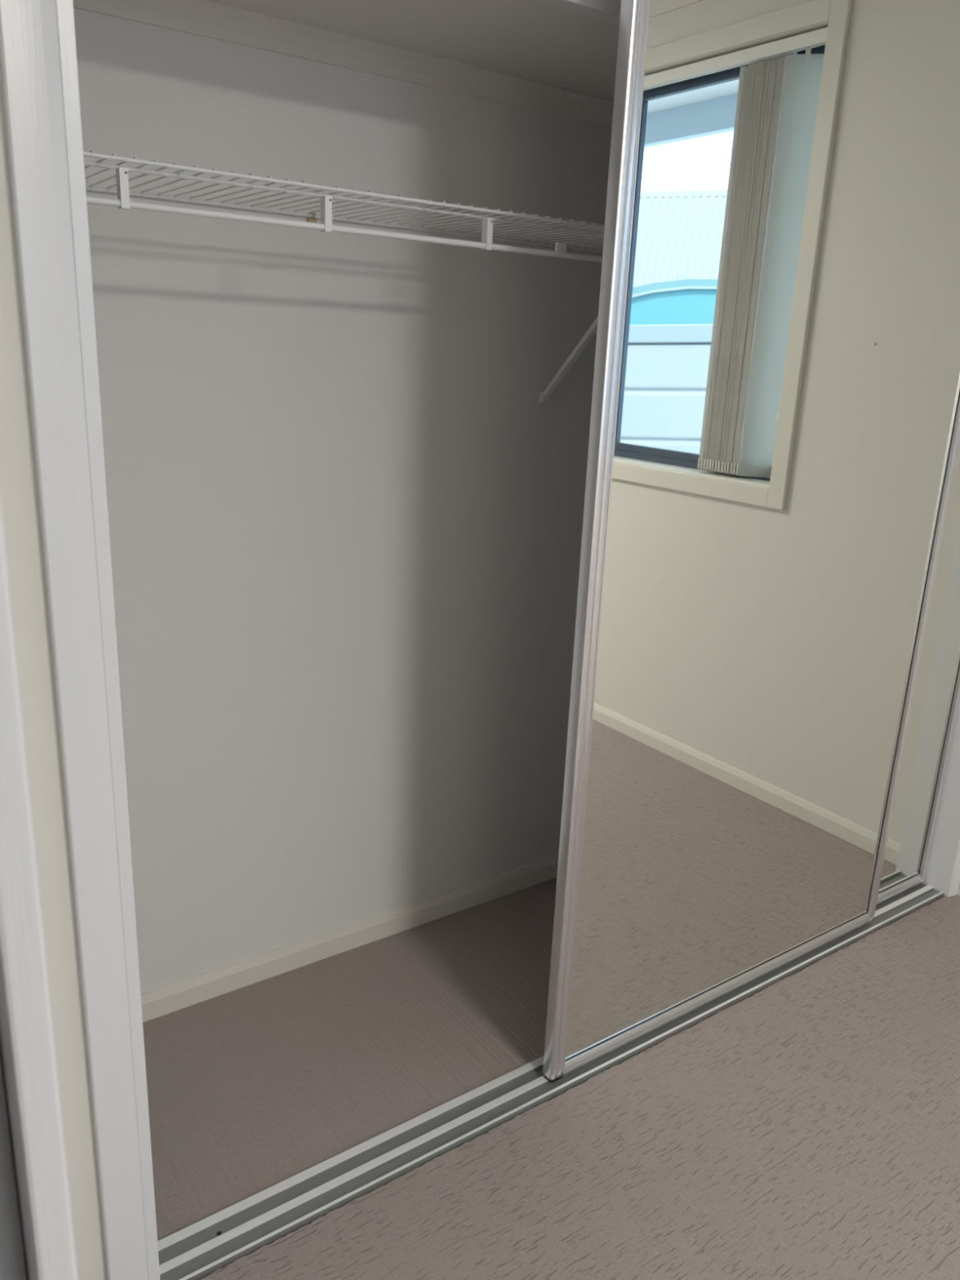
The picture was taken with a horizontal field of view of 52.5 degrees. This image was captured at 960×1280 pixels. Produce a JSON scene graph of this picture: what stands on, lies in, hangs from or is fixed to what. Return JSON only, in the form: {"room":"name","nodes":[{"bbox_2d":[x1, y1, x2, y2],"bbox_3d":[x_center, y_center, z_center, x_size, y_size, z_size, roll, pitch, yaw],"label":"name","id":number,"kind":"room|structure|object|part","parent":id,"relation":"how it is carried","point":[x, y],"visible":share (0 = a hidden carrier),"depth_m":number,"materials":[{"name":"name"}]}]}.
{"room":"bedroom","nodes":[
{"label":"bedroom","id":0,"kind":"room"},
{"bbox_2d":[0,69,107,1279],"bbox_3d":[0.368,-0.373,1.835,2.644,2.710,0.110,-9,20,-34],"label":"wall","id":1,"kind":"structure","parent":0,"point":[19,496],"depth_m":1.24,"materials":[{"name":"paint"}]},
{"bbox_2d":[0,0,148,1279],"bbox_3d":[-0.497,-0.074,1.208,0.075,2.416,0.018,-9,20,-34],"label":"trim","id":2,"kind":"structure","parent":1,"relation":"attached to","point":[30,63],"depth_m":1.19,"materials":[{"name":"paint"}]},
{"bbox_2d":[55,0,159,1279],"bbox_3d":[-0.510,-0.065,1.283,0.018,2.363,0.134,-9,20,-34],"label":"trim","id":3,"kind":"structure","parent":1,"relation":"attached to","point":[64,8],"depth_m":1.22,"materials":[{"name":"paint"}]},
{"bbox_2d":[538,0,621,24],"bbox_3d":[0.341,-1.331,1.647,2.644,0.542,0.035,-9,20,-34],"label":"trim","id":4,"kind":"structure","parent":1,"relation":"attached to","point":[609,11],"depth_m":1.62,"materials":[{"name":"paint"}]},
{"bbox_2d":[922,702,959,897],"bbox_3d":[1.405,-0.378,2.606,0.018,2.363,0.134,-9,20,-34],"label":"trim","id":5,"kind":"structure","parent":1,"relation":"attached to","point":[945,846],"depth_m":2.86,"materials":[{"name":"paint"}]},
{"bbox_2d":[950,852,959,896],"bbox_3d":[1.457,-0.394,2.557,0.047,2.416,0.019,-9,20,-34],"label":"trim","id":6,"kind":"structure","parent":1,"relation":"attached to","point":[957,877],"depth_m":2.88,"materials":[{"name":"paint"}]},
{"bbox_2d":[73,8,612,993],"bbox_3d":[-0.057,-0.504,2.365,2.905,2.800,0.100,-9,20,-34],"label":"wall","id":7,"kind":"structure","parent":0,"point":[345,507],"depth_m":2.18,"materials":[{"name":"paint"}]},
{"bbox_2d":[306,212,316,222],"bbox_3d":[-0.338,-0.851,1.966,0.018,0.026,0.013,-9,20,-34],"label":"clip","id":8,"kind":"object","parent":7,"relation":"attached to","point":[313,219],"visible":0.63,"depth_m":1.96,"materials":[{"name":"beige plastic"}]},
{"bbox_2d":[73,0,613,126],"bbox_3d":[0.041,-1.200,2.112,2.644,0.045,0.045,-9,20,-34],"label":"trim","id":9,"kind":"structure","parent":7,"relation":"attached to","point":[207,19],"depth_m":1.91,"materials":[{"name":"white paint"}]},
{"bbox_2d":[83,150,604,404],"bbox_3d":[0.115,-0.695,2.124,2.636,0.374,0.373,-9,20,-34],"label":"wire shelf","id":10,"kind":"object","parent":7,"relation":"attached to","point":[123,202],"visible":0.53,"depth_m":1.76,"materials":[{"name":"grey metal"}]},
{"bbox_3d":[0.223,-0.765,1.951,2.636,0.011,0.010,-9,20,-34],"label":"hanging rail","id":11,"kind":"part","parent":10,"relation":"part of","materials":[{"name":"white metal"}]},
{"bbox_2d":[140,854,558,1022],"bbox_3d":[-0.053,0.719,2.702,2.644,0.067,0.013,-9,20,-34],"label":"baseboard","id":12,"kind":"structure","parent":7,"relation":"attached to","point":[162,1001],"depth_m":2.48,"materials":[{"name":"paint"}]},
{"bbox_2d":[142,877,556,1240],"bbox_3d":[0.064,0.840,2.455,2.764,0.014,0.594,-9,20,-34],"label":"floor","id":13,"kind":"structure","parent":0,"point":[251,1088],"depth_m":2.16,"materials":[{"name":"carpet"}]},
{"bbox_2d":[204,0,619,99],"bbox_3d":[0.175,-1.176,1.923,2.644,0.030,0.505,-9,20,-34],"label":"ceiling","id":14,"kind":"structure","parent":0,"point":[536,40],"depth_m":1.82,"materials":[{"name":"white paint"}]},
{"bbox_2d":[200,894,959,1279],"bbox_3d":[1.694,1.569,0.268,2.764,0.014,4.849,-9,20,-34],"label":"floor","id":15,"kind":"structure","parent":0,"point":[807,1127],"depth_m":1.89,"materials":[{"name":"carpet"}]},
{"bbox_3d":[0.944,1.616,0.174,4.105,0.088,5.545,-9,20,-34],"label":"floor","id":16,"kind":"structure","parent":0,"visible":0},
{"bbox_2d":[157,883,944,1279],"bbox_3d":[0.402,0.902,2.276,2.331,0.024,0.097,-9,20,-34],"label":"door track","id":17,"kind":"object","parent":16,"relation":"on","point":[208,1245],"visible":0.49,"depth_m":1.89,"materials":[{"name":"grey metal"}]},
{"bbox_2d":[542,0,959,1082],"bbox_3d":[0.666,-0.242,2.072,1.165,2.306,0.030,-9,20,-34],"label":"mirror door","id":18,"kind":"structure","parent":17,"relation":"on","point":[774,442],"depth_m":1.98,"materials":[{"name":"clear mirror"}]},
{"bbox_3d":[0.624,0.844,2.404,1.106,0.028,0.028,-9,20,-34],"label":"rail","id":19,"kind":"part","parent":18,"relation":"part of","materials":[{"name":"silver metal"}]},
{"bbox_2d":[875,444,959,905],"bbox_3d":[0.909,-0.297,2.291,1.162,2.306,0.030,-9,20,-34],"label":"mirror door","id":20,"kind":"structure","parent":17,"relation":"on","point":[936,699],"depth_m":2.73,"materials":[{"name":"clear mirror"}]},
{"bbox_3d":[0.867,0.789,2.622,1.104,0.028,0.028,-9,20,-34],"label":"rail","id":21,"kind":"part","parent":20,"relation":"part of","materials":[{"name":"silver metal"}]},
{"bbox_3d":[0.476,0.361,-0.593,0.110,2.710,5.545,-9,20,-34],"label":"wall","id":22,"kind":"structure","parent":0,"visible":0},
{"bbox_2d":[0,497,78,1279],"bbox_3d":[-0.047,0.406,0.190,0.137,2.110,0.994,-9,20,-34],"label":"door","id":23,"kind":"structure","parent":22,"relation":"in","point":[37,1237],"depth_m":0.54,"materials":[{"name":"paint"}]},
{"bbox_3d":[2.712,0.038,0.965,0.090,2.800,5.745,-9,20,-34],"label":"wall","id":24,"kind":"structure","parent":0,"visible":0},
{"bbox_2d":[956,880,959,895],"bbox_3d":[2.821,1.349,1.025,0.013,0.067,4.835,-9,20,-34],"label":"baseboard","id":25,"kind":"structure","parent":24,"relation":"attached to","point":[958,888],"depth_m":2.89,"materials":[{"name":"paint"}]}
]}

